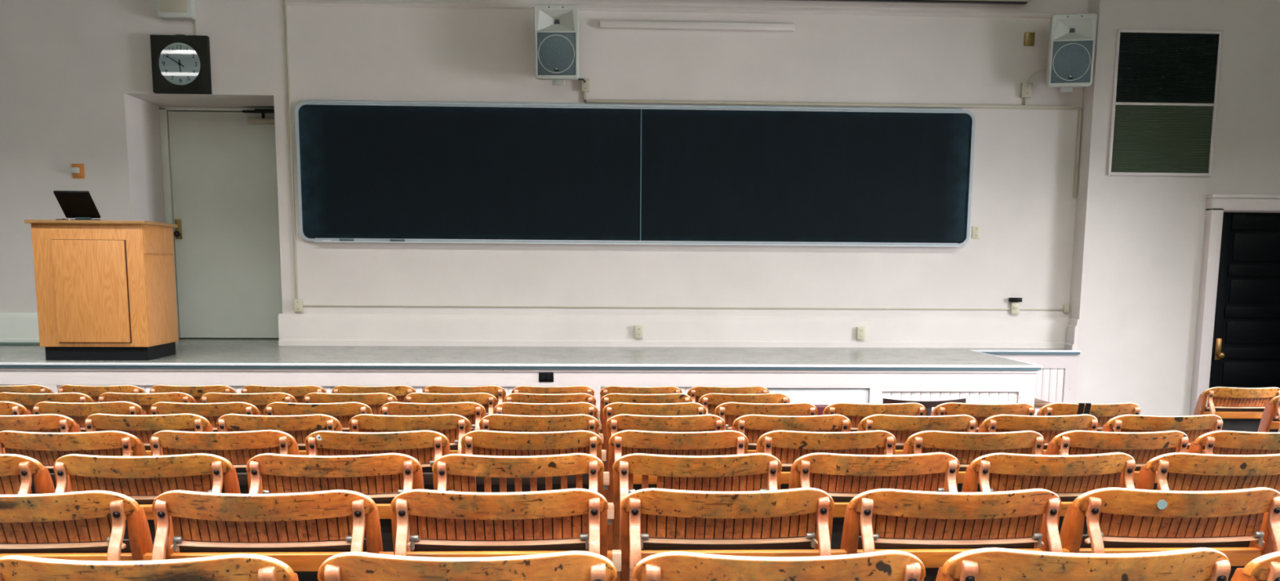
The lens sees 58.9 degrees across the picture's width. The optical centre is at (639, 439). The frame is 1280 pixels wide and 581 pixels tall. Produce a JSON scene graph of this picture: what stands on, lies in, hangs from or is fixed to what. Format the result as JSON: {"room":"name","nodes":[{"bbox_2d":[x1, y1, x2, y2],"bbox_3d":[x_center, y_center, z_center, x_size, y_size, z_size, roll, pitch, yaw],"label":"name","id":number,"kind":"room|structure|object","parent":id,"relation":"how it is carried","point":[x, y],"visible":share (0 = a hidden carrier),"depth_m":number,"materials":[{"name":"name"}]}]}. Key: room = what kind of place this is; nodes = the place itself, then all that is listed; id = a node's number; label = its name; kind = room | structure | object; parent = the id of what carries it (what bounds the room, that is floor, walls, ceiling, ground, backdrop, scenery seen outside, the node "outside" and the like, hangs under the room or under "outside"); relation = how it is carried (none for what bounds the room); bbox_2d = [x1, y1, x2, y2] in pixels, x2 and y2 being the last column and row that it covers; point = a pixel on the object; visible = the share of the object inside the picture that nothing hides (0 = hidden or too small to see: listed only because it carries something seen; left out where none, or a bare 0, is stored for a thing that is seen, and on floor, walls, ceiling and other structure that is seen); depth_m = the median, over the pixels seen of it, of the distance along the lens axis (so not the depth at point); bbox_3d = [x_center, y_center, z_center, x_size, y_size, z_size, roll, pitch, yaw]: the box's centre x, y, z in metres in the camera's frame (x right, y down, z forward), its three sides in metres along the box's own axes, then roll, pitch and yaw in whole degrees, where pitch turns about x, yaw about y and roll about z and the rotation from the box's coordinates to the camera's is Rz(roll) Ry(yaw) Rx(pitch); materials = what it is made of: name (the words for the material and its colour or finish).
{"room":"lecture hall","nodes":[
{"label":"lecture hall","id":0,"kind":"room"},
{"bbox_2d":[0,0,1088,388],"bbox_3d":[-0.477,-2.459,10.150,15.400,5.050,0.830,0,9,-3],"label":"wall","id":1,"kind":"structure","parent":0,"point":[76,77],"depth_m":9.70,"materials":[{"name":"paint"}]},
{"bbox_2d":[0,312,39,342],"bbox_3d":[-6.143,-0.951,9.665,3.635,0.272,0.055,0,9,-3],"label":"baseboard","id":2,"kind":"structure","parent":1,"relation":"attached to","point":[14,326],"depth_m":9.69,"materials":[{"name":"grey paint"}]},
{"bbox_2d":[156,0,196,20],"bbox_3d":[-3.818,-3.651,9.327,0.280,0.360,0.126,0,9,-3],"label":"ceiling box","id":3,"kind":"object","parent":1,"relation":"attached to","point":[166,10],"visible":1,"depth_m":9.29,"materials":[{"name":"grey plastic"}]},
{"bbox_2d":[150,34,212,94],"bbox_3d":[-3.818,-3.128,9.432,0.463,0.475,0.075,0,9,-3],"label":"wall clock","id":4,"kind":"object","parent":1,"relation":"attached to","point":[181,63],"visible":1,"depth_m":9.40,"materials":[{"name":"black plastic"}]},
{"bbox_2d":[159,106,282,338],"bbox_3d":[-3.741,-1.974,10.420,1.235,2.100,0.200,0,9,-3],"label":"door","id":5,"kind":"structure","parent":1,"relation":"in","point":[220,164],"depth_m":10.45,"materials":[{"name":"grey paint"}]},
{"bbox_2d":[284,0,297,299],"bbox_3d":[-2.950,-2.978,9.525,0.018,3.586,0.016,0,9,-3],"label":"conduit","id":6,"kind":"object","parent":1,"relation":"attached to","point":[286,5],"visible":1,"depth_m":9.60,"materials":[{"name":"beige metal"}]},
{"bbox_2d":[533,4,579,84],"bbox_3d":[-0.684,-3.249,9.386,0.365,0.605,0.422,0,9,-3],"label":"loudspeaker","id":7,"kind":"object","parent":1,"relation":"attached to","point":[557,50],"visible":1,"depth_m":9.21,"materials":[{"name":"grey plastic"}]},
{"bbox_2d":[537,32,575,75],"bbox_3d":[-0.679,-3.140,9.225,0.310,0.332,0.033,1,9,1],"label":"grille","id":8,"kind":"object","parent":7,"relation":"attached to","point":[556,51],"depth_m":9.22,"materials":[{"name":"grey plastic"}]},
{"bbox_2d":[294,99,975,247],"bbox_3d":[-0.004,-2.276,9.739,5.810,1.181,0.079,0,9,-3],"label":"blackboard","id":9,"kind":"object","parent":1,"relation":"attached to","point":[368,171],"visible":1,"depth_m":9.76,"materials":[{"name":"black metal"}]},
{"bbox_2d":[313,238,959,247],"bbox_3d":[0.007,-1.709,9.825,5.580,0.034,0.078,0,9,-3],"label":"chalk tray","id":10,"kind":"object","parent":9,"relation":"on","point":[917,242],"depth_m":9.85,"materials":[{"name":"silver metal"}]},
{"bbox_2d":[284,0,1060,18],"bbox_3d":[0.450,-3.636,9.581,6.800,0.040,0.026,0,9,-3],"label":"trim","id":11,"kind":"structure","parent":1,"relation":"attached to","point":[289,2],"depth_m":9.57,"materials":[{"name":"paint"}]},
{"bbox_2d":[278,314,1069,348],"bbox_3d":[0.355,-0.953,9.970,6.965,0.272,0.055,0,9,-3],"label":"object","id":12,"kind":"structure","parent":1,"relation":"attached to","point":[294,330],"depth_m":9.96,"materials":[{"name":"paint"}]},
{"bbox_2d":[303,305,1063,310],"bbox_3d":[0.458,-1.161,9.964,6.742,0.012,0.012,0,9,-3],"label":"conduit","id":13,"kind":"object","parent":1,"relation":"attached to","point":[304,305],"visible":1,"depth_m":9.95,"materials":[{"name":"beige metal"}]},
{"bbox_2d":[599,20,794,31],"bbox_3d":[0.483,-3.500,9.585,1.653,0.060,0.060,0,9,-3],"label":"light fixture","id":14,"kind":"object","parent":1,"relation":"attached to","point":[633,24],"visible":1,"depth_m":9.56,"materials":[{"name":"paint"}]},
{"bbox_2d":[583,91,1082,109],"bbox_3d":[1.681,-2.940,9.743,4.324,0.137,0.028,0,9,-3],"label":"conduit","id":15,"kind":"object","parent":1,"relation":"attached to","point":[585,100],"visible":1,"depth_m":9.74,"materials":[{"name":"beige metal"}]},
{"bbox_2d":[777,0,1031,4],"bbox_3d":[1.324,-3.781,9.516,3.940,0.172,0.188,0,9,-3],"label":"case","id":16,"kind":"object","parent":1,"relation":"attached to","point":[961,2],"visible":1,"depth_m":9.56,"materials":[{"name":"beige"}]},
{"bbox_2d":[1045,13,1097,92],"bbox_3d":[3.621,-3.252,9.593,0.358,0.605,0.414,2,9,10],"label":"loudspeaker","id":17,"kind":"object","parent":1,"relation":"attached to","point":[1072,37],"visible":1,"depth_m":9.42,"materials":[{"name":"grey plastic"}]},
{"bbox_2d":[1050,40,1093,83],"bbox_3d":[3.588,-3.142,9.428,0.310,0.332,0.033,2,9,10],"label":"grille","id":18,"kind":"object","parent":17,"relation":"attached to","point":[1071,61],"depth_m":9.42,"materials":[{"name":"grey plastic"}]},
{"bbox_2d":[1072,109,1082,197],"bbox_3d":[3.824,-2.500,9.910,0.028,0.748,0.028,0,9,-3],"label":"conduit","id":19,"kind":"object","parent":1,"relation":"attached to","point":[1080,111],"visible":1,"depth_m":9.90,"materials":[{"name":"beige metal"}]},
{"bbox_2d":[1068,0,1279,427],"bbox_3d":[5.543,-2.383,9.912,3.395,5.050,0.220,0,9,-3],"label":"wall","id":20,"kind":"structure","parent":0,"point":[1138,240],"depth_m":9.81,"materials":[{"name":"paint"}]},
{"bbox_2d":[1064,318,1079,350],"bbox_3d":[3.817,-0.937,10.024,0.045,0.270,0.164,0,9,-3],"label":"baseboard","id":21,"kind":"structure","parent":20,"relation":"attached to","point":[1072,336],"depth_m":9.99,"materials":[{"name":"white paint"}]},
{"bbox_2d":[1106,28,1222,176],"bbox_3d":[4.473,-2.867,9.667,0.912,1.204,0.024,0,9,-3],"label":"window","id":22,"kind":"structure","parent":20,"relation":"in","point":[1179,70],"depth_m":9.67,"materials":[{"name":"black glass"}]},
{"bbox_2d":[1189,194,1279,416],"bbox_3d":[5.484,-0.987,9.959,1.190,2.275,0.142,0,9,-3],"label":"door","id":23,"kind":"structure","parent":20,"relation":"in","point":[1237,337],"depth_m":9.92,"materials":[{"name":"black paint"}]},
{"bbox_3d":[-0.144,1.015,3.084,15.400,0.905,16.200,0,9,-3],"label":"floor","id":24,"kind":"structure","parent":0,"visible":0},
{"bbox_2d":[0,401,31,415],"bbox_3d":[-3.398,0.209,5.888,0.543,0.854,0.350,0,9,-3],"label":"chair","id":25,"kind":"object","parent":24,"relation":"on","point":[6,408],"visible":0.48,"depth_m":5.72,"materials":[{"name":"brown wood"}]},
{"bbox_2d":[0,384,54,393],"bbox_3d":[-4.044,0.052,7.385,0.543,0.854,0.355,0,9,-3],"label":"chair","id":26,"kind":"object","parent":24,"relation":"on","point":[33,388],"visible":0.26,"depth_m":7.19,"materials":[{"name":"brown wood"}]},
{"bbox_2d":[0,453,55,494],"bbox_3d":[-2.133,0.446,3.644,0.546,0.857,0.356,0,9,-3],"label":"chair","id":27,"kind":"object","parent":24,"relation":"on","point":[15,470],"visible":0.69,"depth_m":3.50,"materials":[{"name":"brown wood"}]},
{"bbox_2d":[0,413,81,432],"bbox_3d":[-2.779,0.288,5.148,0.545,0.857,0.356,0,9,-3],"label":"chair","id":28,"kind":"object","parent":24,"relation":"on","point":[46,423],"visible":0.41,"depth_m":4.96,"materials":[{"name":"brown wood"}]},
{"bbox_2d":[0,392,94,427],"bbox_3d":[-3.428,0.132,6.643,0.544,0.856,0.358,0,9,-3],"label":"chair","id":29,"kind":"object","parent":24,"relation":"on","point":[28,401],"visible":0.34,"depth_m":6.43,"materials":[{"name":"brown wood"}]},
{"bbox_2d":[0,430,146,493],"bbox_3d":[-2.165,0.368,4.404,0.543,0.854,0.356,0,9,-2],"label":"chair","id":30,"kind":"object","parent":24,"relation":"on","point":[46,448],"visible":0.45,"depth_m":4.21,"materials":[{"name":"brown wood"}]},
{"bbox_2d":[0,490,153,561],"bbox_3d":[-1.511,0.525,2.907,0.542,0.852,0.351,0,9,-3],"label":"chair","id":31,"kind":"object","parent":24,"relation":"on","point":[88,522],"visible":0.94,"depth_m":2.75,"materials":[{"name":"brown wood"}]},
{"bbox_2d":[32,401,146,432],"bbox_3d":[-2.818,0.209,5.912,0.547,0.857,0.353,0,8,-3],"label":"chair","id":32,"kind":"object","parent":24,"relation":"on","point":[78,412],"visible":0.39,"depth_m":5.71,"materials":[{"name":"brown wood"}]},
{"bbox_2d":[57,384,146,402],"bbox_3d":[-3.461,0.052,7.410,0.546,0.856,0.350,0,9,-2],"label":"chair","id":33,"kind":"object","parent":24,"relation":"on","point":[94,392],"visible":0.2,"depth_m":7.20,"materials":[{"name":"brown wood"}]},
{"bbox_2d":[53,453,240,545],"bbox_3d":[-1.555,0.446,3.670,0.546,0.857,0.353,0,8,-3],"label":"chair","id":34,"kind":"object","parent":24,"relation":"on","point":[142,479],"visible":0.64,"depth_m":3.50,"materials":[{"name":"brown wood"}]},
{"bbox_2d":[97,391,196,415],"bbox_3d":[-2.852,0.130,6.677,0.546,0.856,0.350,0,9,-2],"label":"chair","id":35,"kind":"object","parent":24,"relation":"on","point":[145,401],"visible":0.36,"depth_m":6.47,"materials":[{"name":"brown wood"}]},
{"bbox_2d":[84,413,213,450],"bbox_3d":[-2.199,0.287,5.181,0.544,0.855,0.351,0,9,-2],"label":"chair","id":36,"kind":"object","parent":24,"relation":"on","point":[143,427],"visible":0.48,"depth_m":4.99,"materials":[{"name":"brown wood"}]},
{"bbox_2d":[0,554,298,580],"bbox_3d":[-0.902,0.604,2.167,0.546,0.856,0.350,0,9,-2],"label":"chair","id":37,"kind":"object","parent":24,"relation":"on","point":[231,567],"visible":1,"depth_m":1.96,"materials":[{"name":"brown wood"}]},
{"bbox_2d":[149,385,236,403],"bbox_3d":[-2.888,0.051,7.439,0.544,0.856,0.354,0,8,-2],"label":"chair","id":38,"kind":"object","parent":24,"relation":"on","point":[196,392],"visible":0.2,"depth_m":7.24,"materials":[{"name":"brown wood"}]},
{"bbox_2d":[149,401,260,431],"bbox_3d":[-2.235,0.209,5.937,0.542,0.854,0.357,0,9,-3],"label":"chair","id":39,"kind":"object","parent":24,"relation":"on","point":[211,412],"visible":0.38,"depth_m":5.73,"materials":[{"name":"brown wood"}]},
{"bbox_2d":[149,430,299,493],"bbox_3d":[-1.589,0.367,4.436,0.547,0.858,0.354,0,8,-2],"label":"chair","id":40,"kind":"object","parent":24,"relation":"on","point":[238,448],"visible":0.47,"depth_m":4.25,"materials":[{"name":"brown wood"}]},
{"bbox_2d":[200,392,297,415],"bbox_3d":[-2.276,0.130,6.704,0.544,0.855,0.351,0,9,-2],"label":"chair","id":41,"kind":"object","parent":24,"relation":"on","point":[260,401],"visible":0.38,"depth_m":6.50,"materials":[{"name":"brown wood"}]},
{"bbox_2d":[151,489,382,580],"bbox_3d":[-0.932,0.524,2.935,0.542,0.853,0.351,0,9,-2],"label":"chair","id":42,"kind":"object","parent":24,"relation":"on","point":[335,520],"visible":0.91,"depth_m":2.77,"materials":[{"name":"brown wood"}]},
{"bbox_2d":[216,413,342,464],"bbox_3d":[-1.620,0.288,5.199,0.546,0.857,0.353,0,9,-3],"label":"chair","id":43,"kind":"object","parent":24,"relation":"on","point":[300,427],"visible":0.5,"depth_m":5.00,"materials":[{"name":"brown wood"}]},
{"bbox_2d":[240,385,327,403],"bbox_3d":[-2.308,0.051,7.466,0.544,0.855,0.352,0,9,-2],"label":"chair","id":44,"kind":"object","parent":24,"relation":"on","point":[298,393],"visible":0.23,"depth_m":7.26,"materials":[{"name":"brown wood"}]},
{"bbox_2d":[264,402,373,431],"bbox_3d":[-1.659,0.210,5.961,0.543,0.855,0.357,0,9,-3],"label":"chair","id":45,"kind":"object","parent":24,"relation":"on","point":[344,412],"visible":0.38,"depth_m":5.76,"materials":[{"name":"brown wood"}]},
{"bbox_2d":[245,453,424,551],"bbox_3d":[-0.970,0.444,3.705,0.543,0.854,0.352,0,9,-3],"label":"chair","id":46,"kind":"object","parent":24,"relation":"on","point":[381,477],"visible":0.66,"depth_m":3.54,"materials":[{"name":"brown wood"}]},
{"bbox_2d":[302,392,398,414],"bbox_3d":[-1.692,0.130,6.730,0.546,0.856,0.350,0,9,-3],"label":"chair","id":47,"kind":"object","parent":24,"relation":"on","point":[375,401],"visible":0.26,"depth_m":6.53,"materials":[{"name":"brown wood"}]},
{"bbox_2d":[331,385,416,402],"bbox_3d":[-1.732,0.051,7.495,0.545,0.856,0.352,0,8,-2],"label":"chair","id":48,"kind":"object","parent":24,"relation":"on","point":[399,392],"visible":0.23,"depth_m":7.29,"materials":[{"name":"brown wood"}]},
{"bbox_2d":[304,430,450,491],"bbox_3d":[-1.008,0.367,4.460,0.546,0.856,0.352,0,9,-2],"label":"chair","id":49,"kind":"object","parent":24,"relation":"on","point":[426,446],"visible":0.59,"depth_m":4.27,"materials":[{"name":"brown wood"}]},
{"bbox_2d":[348,413,471,453],"bbox_3d":[-1.039,0.288,5.227,0.543,0.853,0.350,0,9,-2],"label":"chair","id":50,"kind":"object","parent":24,"relation":"on","point":[454,427],"visible":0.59,"depth_m":5.03,"materials":[{"name":"brown wood"}]},
{"bbox_2d":[379,401,485,431],"bbox_3d":[-1.077,0.209,5.991,0.544,0.855,0.352,0,9,-3],"label":"chair","id":51,"kind":"object","parent":24,"relation":"on","point":[474,412],"visible":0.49,"depth_m":5.79,"materials":[{"name":"brown wood"}]},
{"bbox_2d":[404,392,497,416],"bbox_3d":[-1.113,0.129,6.760,0.545,0.856,0.353,0,8,-3],"label":"chair","id":52,"kind":"object","parent":24,"relation":"on","point":[489,402],"visible":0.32,"depth_m":6.56,"materials":[{"name":"brown wood"}]},
{"bbox_2d":[422,385,506,404],"bbox_3d":[-1.152,0.051,7.522,0.542,0.853,0.351,0,9,-3],"label":"chair","id":53,"kind":"object","parent":24,"relation":"on","point":[499,393],"visible":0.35,"depth_m":7.32,"materials":[{"name":"brown wood"}]},
{"bbox_2d":[317,551,617,580],"bbox_3d":[-0.319,0.602,2.202,0.542,0.854,0.354,0,8,-3],"label":"chair","id":54,"kind":"object","parent":24,"relation":"on","point":[569,566],"visible":1,"depth_m":2.00,"materials":[{"name":"brown wood"}]},
{"bbox_2d":[390,488,608,558],"bbox_3d":[-0.356,0.524,2.965,0.546,0.858,0.354,0,8,-2],"label":"chair","id":55,"kind":"object","parent":24,"relation":"on","point":[575,519],"visible":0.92,"depth_m":2.80,"materials":[{"name":"brown wood"}]},
{"bbox_2d":[0,550,621,577],"bbox_3d":[-0.909,0.319,2.857,1.724,0.068,0.042,0,9,-3],"label":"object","id":56,"kind":"structure","parent":55,"relation":"attached to","point":[297,562],"depth_m":2.85,"materials":[{"name":"brown wood"}]},
{"bbox_2d":[431,453,604,495],"bbox_3d":[-0.391,0.445,3.728,0.546,0.856,0.352,0,9,-3],"label":"chair","id":57,"kind":"object","parent":24,"relation":"on","point":[458,473],"visible":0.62,"depth_m":3.54,"materials":[{"name":"brown wood"}]},
{"bbox_2d":[124,502,613,524],"bbox_3d":[-1.234,0.240,3.607,2.304,0.068,0.042,0,9,-3],"label":"beam","id":58,"kind":"structure","parent":57,"relation":"attached to","point":[384,509],"depth_m":3.62,"materials":[{"name":"brown wood"}]},
{"bbox_2d":[460,430,602,493],"bbox_3d":[-0.423,0.366,4.497,0.545,0.856,0.354,0,9,-3],"label":"chair","id":59,"kind":"object","parent":24,"relation":"on","point":[477,442],"visible":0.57,"depth_m":4.31,"materials":[{"name":"brown wood"}]},
{"bbox_2d":[31,471,609,489],"bbox_3d":[-1.270,0.161,4.372,2.304,0.068,0.042,0,9,-3],"label":"beam","id":60,"kind":"structure","parent":59,"relation":"attached to","point":[428,477],"depth_m":4.40,"materials":[{"name":"brown wood"}]},
{"bbox_2d":[479,413,599,435],"bbox_3d":[-0.461,0.287,5.259,0.545,0.857,0.358,0,9,-3],"label":"chair","id":61,"kind":"object","parent":24,"relation":"on","point":[494,422],"visible":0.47,"depth_m":5.05,"materials":[{"name":"brown wood"}]},
{"bbox_2d":[0,339,1080,433],"bbox_3d":[-2.038,-0.279,9.436,11.793,0.933,2.670,0,9,-3],"label":"stage","id":62,"kind":"object","parent":24,"relation":"on","point":[812,375],"visible":0.32,"depth_m":8.27,"materials":[{"name":"grey wood"}]},
{"bbox_2d":[24,219,178,360],"bbox_3d":[-3.929,-1.106,8.386,0.820,0.992,0.700,0,9,-4],"label":"podium","id":63,"kind":"object","parent":62,"relation":"on","point":[105,290],"visible":1,"depth_m":8.07,"materials":[{"name":"brown wood"}]},
{"bbox_2d":[53,191,100,220],"bbox_3d":[-4.029,-1.683,8.190,0.244,0.206,0.344,0,9,-3],"label":"laptop","id":64,"kind":"object","parent":63,"relation":"on","point":[78,205],"visible":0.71,"depth_m":8.10,"materials":[{"name":"black plastic"}]},
{"bbox_2d":[493,402,598,419],"bbox_3d":[-0.496,0.209,6.020,0.542,0.854,0.357,0,9,-3],"label":"chair","id":65,"kind":"object","parent":24,"relation":"on","point":[504,408],"visible":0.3,"depth_m":5.81,"materials":[{"name":"brown wood"}]},
{"bbox_2d":[503,392,595,406],"bbox_3d":[-0.534,0.130,6.780,0.544,0.855,0.352,0,9,-3],"label":"chair","id":66,"kind":"object","parent":24,"relation":"on","point":[518,397],"visible":0.24,"depth_m":6.57,"materials":[{"name":"brown wood"}]},
{"bbox_2d":[511,385,594,396],"bbox_3d":[-0.575,0.051,7.550,0.545,0.857,0.355,0,9,-3],"label":"chair","id":67,"kind":"object","parent":24,"relation":"on","point":[521,389],"visible":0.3,"depth_m":7.34,"materials":[{"name":"brown wood"}]},
{"bbox_2d":[600,386,682,433],"bbox_3d":[0.002,0.051,7.573,0.544,0.855,0.355,0,9,-3],"label":"chair","id":68,"kind":"object","parent":24,"relation":"on","point":[609,389],"visible":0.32,"depth_m":7.36,"materials":[{"name":"brown wood"}]},
{"bbox_2d":[600,393,692,449],"bbox_3d":[0.032,0.130,6.805,0.544,0.855,0.354,0,9,-2],"label":"chair","id":69,"kind":"object","parent":24,"relation":"on","point":[609,398],"visible":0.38,"depth_m":6.60,"materials":[{"name":"brown wood"}]},
{"bbox_2d":[602,402,706,497],"bbox_3d":[0.070,0.209,6.043,0.544,0.854,0.350,0,9,-2],"label":"chair","id":70,"kind":"object","parent":24,"relation":"on","point":[614,409],"visible":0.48,"depth_m":5.84,"materials":[{"name":"brown wood"}]},
{"bbox_2d":[605,413,725,502],"bbox_3d":[0.111,0.288,5.278,0.545,0.856,0.352,0,9,-3],"label":"chair","id":71,"kind":"object","parent":24,"relation":"on","point":[700,423],"visible":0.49,"depth_m":5.08,"materials":[{"name":"brown wood"}]},
{"bbox_2d":[607,430,748,551],"bbox_3d":[0.143,0.366,4.518,0.545,0.856,0.353,0,8,-3],"label":"chair","id":72,"kind":"object","parent":24,"relation":"on","point":[725,442],"visible":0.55,"depth_m":4.33,"materials":[{"name":"brown wood"}]},
{"bbox_2d":[612,453,782,580],"bbox_3d":[0.178,0.445,3.758,0.544,0.855,0.356,0,9,-3],"label":"chair","id":73,"kind":"object","parent":24,"relation":"on","point":[745,472],"visible":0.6,"depth_m":3.58,"materials":[{"name":"brown wood"}]},
{"bbox_2d":[619,487,834,580],"bbox_3d":[0.215,0.522,2.997,0.543,0.854,0.353,0,8,-3],"label":"chair","id":74,"kind":"object","parent":24,"relation":"on","point":[651,518],"visible":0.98,"depth_m":2.83,"materials":[{"name":"brown wood"}]},
{"bbox_2d":[687,386,768,403],"bbox_3d":[0.576,0.051,7.598,0.546,0.857,0.353,0,8,-3],"label":"chair","id":75,"kind":"object","parent":24,"relation":"on","point":[696,393],"visible":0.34,"depth_m":7.40,"materials":[{"name":"brown wood"}]},
{"bbox_2d":[698,392,790,414],"bbox_3d":[0.611,0.128,6.843,0.545,0.856,0.352,0,9,-3],"label":"chair","id":76,"kind":"object","parent":24,"relation":"on","point":[710,402],"visible":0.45,"depth_m":6.64,"materials":[{"name":"brown wood"}]},
{"bbox_2d":[714,402,817,430],"bbox_3d":[0.655,0.208,6.075,0.545,0.857,0.354,0,9,-3],"label":"chair","id":77,"kind":"object","parent":24,"relation":"on","point":[729,412],"visible":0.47,"depth_m":5.87,"materials":[{"name":"brown wood"}]},
{"bbox_2d":[632,550,925,580],"bbox_3d":[0.251,0.603,2.222,0.543,0.854,0.352,0,8,-3],"label":"chair","id":78,"kind":"object","parent":24,"relation":"on","point":[887,565],"visible":1,"depth_m":2.02,"materials":[{"name":"brown wood"}]},
{"bbox_2d":[732,414,851,463],"bbox_3d":[0.687,0.288,5.306,0.543,0.855,0.354,0,9,-3],"label":"chair","id":79,"kind":"object","parent":24,"relation":"on","point":[753,426],"visible":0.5,"depth_m":5.11,"materials":[{"name":"brown wood"}]},
{"bbox_2d":[755,430,896,492],"bbox_3d":[0.722,0.366,4.542,0.543,0.855,0.353,0,8,-2],"label":"chair","id":80,"kind":"object","parent":24,"relation":"on","point":[787,446],"visible":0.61,"depth_m":4.36,"materials":[{"name":"brown wood"}]},
{"bbox_2d":[788,452,959,550],"bbox_3d":[0.755,0.443,3.788,0.544,0.856,0.353,0,8,-2],"label":"chair","id":81,"kind":"object","parent":24,"relation":"on","point":[844,477],"visible":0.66,"depth_m":3.62,"materials":[{"name":"brown wood"}]},
{"bbox_2d":[822,402,926,443],"bbox_3d":[1.230,0.208,6.102,0.542,0.853,0.353,0,9,-3],"label":"chair","id":82,"kind":"object","parent":24,"relation":"on","point":[855,413],"visible":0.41,"depth_m":5.90,"materials":[{"name":"brown wood"}]},
{"bbox_2d":[857,414,977,449],"bbox_3d":[1.271,0.287,5.335,0.544,0.856,0.357,0,9,-2],"label":"chair","id":83,"kind":"object","parent":24,"relation":"on","point":[902,427],"visible":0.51,"depth_m":5.14,"materials":[{"name":"brown wood"}]},
{"bbox_2d":[882,398,965,416],"bbox_3d":[1.929,0.061,7.973,0.570,0.752,0.450,0,9,-3],"label":"chair","id":84,"kind":"object","parent":24,"relation":"on","point":[928,406],"visible":0.11,"depth_m":7.71,"materials":[{"name":"brown wood"}]},
{"bbox_2d":[840,488,1062,580],"bbox_3d":[0.794,0.524,3.012,0.544,0.855,0.352,0,9,-3],"label":"chair","id":85,"kind":"object","parent":24,"relation":"on","point":[889,518],"visible":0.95,"depth_m":2.85,"materials":[{"name":"brown wood"}]},
{"bbox_2d":[628,547,1262,568],"bbox_3d":[0.798,0.307,2.939,1.654,0.044,0.030,0,9,-3],"label":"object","id":86,"kind":"structure","parent":85,"relation":"attached to","point":[1237,557],"depth_m":2.92,"materials":[{"name":"brown wood"}]},
{"bbox_2d":[902,430,1044,492],"bbox_3d":[1.305,0.367,4.567,0.542,0.854,0.357,0,9,-2],"label":"chair","id":87,"kind":"object","parent":24,"relation":"on","point":[966,447],"visible":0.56,"depth_m":4.37,"materials":[{"name":"brown wood"}]},
{"bbox_2d":[633,471,1157,484],"bbox_3d":[1.306,0.149,4.495,2.814,0.044,0.030,0,9,-3],"label":"beam","id":88,"kind":"structure","parent":87,"relation":"attached to","point":[785,476],"depth_m":4.45,"materials":[{"name":"brown wood"}]},
{"bbox_2d":[930,402,1035,432],"bbox_3d":[1.812,0.207,6.130,0.546,0.857,0.356,0,9,-2],"label":"chair","id":89,"kind":"object","parent":24,"relation":"on","point":[980,412],"visible":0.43,"depth_m":5.92,"materials":[{"name":"brown wood"}]},
{"bbox_2d":[977,413,1098,449],"bbox_3d":[1.840,0.286,5.369,0.545,0.856,0.355,0,9,-3],"label":"chair","id":90,"kind":"object","parent":24,"relation":"on","point":[1049,427],"visible":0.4,"depth_m":5.17,"materials":[{"name":"brown wood"}]},
{"bbox_2d":[961,452,1135,534],"bbox_3d":[1.333,0.444,3.810,0.547,0.857,0.352,0,9,-3],"label":"chair","id":91,"kind":"object","parent":24,"relation":"on","point":[1068,477],"visible":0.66,"depth_m":3.64,"materials":[{"name":"brown wood"}]},
{"bbox_2d":[935,547,1231,580],"bbox_3d":[0.833,0.601,2.260,0.545,0.857,0.354,0,8,-3],"label":"chair","id":92,"kind":"object","parent":24,"relation":"on","point":[987,564],"visible":1,"depth_m":2.06,"materials":[{"name":"brown wood"}]},
{"bbox_2d":[1036,402,1140,431],"bbox_3d":[2.386,0.206,6.160,0.545,0.857,0.353,0,8,-3],"label":"chair","id":93,"kind":"object","parent":24,"relation":"on","point":[1103,413],"visible":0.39,"depth_m":5.96,"materials":[{"name":"brown wood"}]},
{"bbox_2d":[1044,430,1188,490],"bbox_3d":[1.884,0.366,4.600,0.545,0.857,0.358,0,9,-3],"label":"chair","id":94,"kind":"object","parent":24,"relation":"on","point":[1143,447],"visible":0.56,"depth_m":4.41,"materials":[{"name":"brown wood"}]},
{"bbox_2d":[1101,414,1222,449],"bbox_3d":[2.426,0.286,5.391,0.545,0.855,0.350,0,9,-2],"label":"chair","id":95,"kind":"object","parent":24,"relation":"on","point":[1193,426],"visible":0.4,"depth_m":5.19,"materials":[{"name":"brown wood"}]},
{"bbox_2d":[1059,487,1279,580],"bbox_3d":[1.376,0.523,3.048,0.543,0.853,0.351,0,9,-3],"label":"chair","id":96,"kind":"object","parent":24,"relation":"on","point":[1117,517],"visible":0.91,"depth_m":2.88,"materials":[{"name":"brown wood"}]},
{"bbox_2d":[1134,452,1279,580],"bbox_3d":[1.916,0.443,3.841,0.542,0.853,0.353,0,9,-3],"label":"chair","id":97,"kind":"object","parent":24,"relation":"on","point":[1178,472],"visible":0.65,"depth_m":3.65,"materials":[{"name":"brown wood"}]},
{"bbox_2d":[1186,430,1279,455],"bbox_3d":[2.459,0.366,4.623,0.542,0.853,0.354,0,9,-3],"label":"chair","id":98,"kind":"object","parent":24,"relation":"on","point":[1223,442],"visible":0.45,"depth_m":4.43,"materials":[{"name":"brown wood"}]},
{"bbox_2d":[1193,386,1279,431],"bbox_3d":[4.043,0.050,7.760,0.545,0.856,0.355,0,9,-3],"label":"chair","id":99,"kind":"object","parent":24,"relation":"on","point":[1219,397],"visible":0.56,"depth_m":7.61,"materials":[{"name":"brown wood"}]},
{"bbox_2d":[1203,411,1262,418],"bbox_3d":[4.045,-0.167,7.687,0.494,0.044,0.030,0,9,-3],"label":"seat","id":100,"kind":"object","parent":99,"relation":"attached to","point":[1223,415],"depth_m":7.67,"materials":[{"name":"brown wood"}]},
{"bbox_2d":[1230,551,1279,580],"bbox_3d":[1.405,0.603,2.278,0.544,0.856,0.355,0,9,-3],"label":"chair","id":101,"kind":"object","parent":24,"relation":"on","point":[1267,566],"visible":1,"depth_m":2.11,"materials":[{"name":"brown wood"}]},
{"bbox_2d":[1257,395,1279,432],"bbox_3d":[4.080,0.128,6.997,0.544,0.856,0.354,0,8,-3],"label":"chair","id":102,"kind":"object","parent":24,"relation":"on","point":[1268,417],"visible":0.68,"depth_m":6.89,"materials":[{"name":"brown wood"}]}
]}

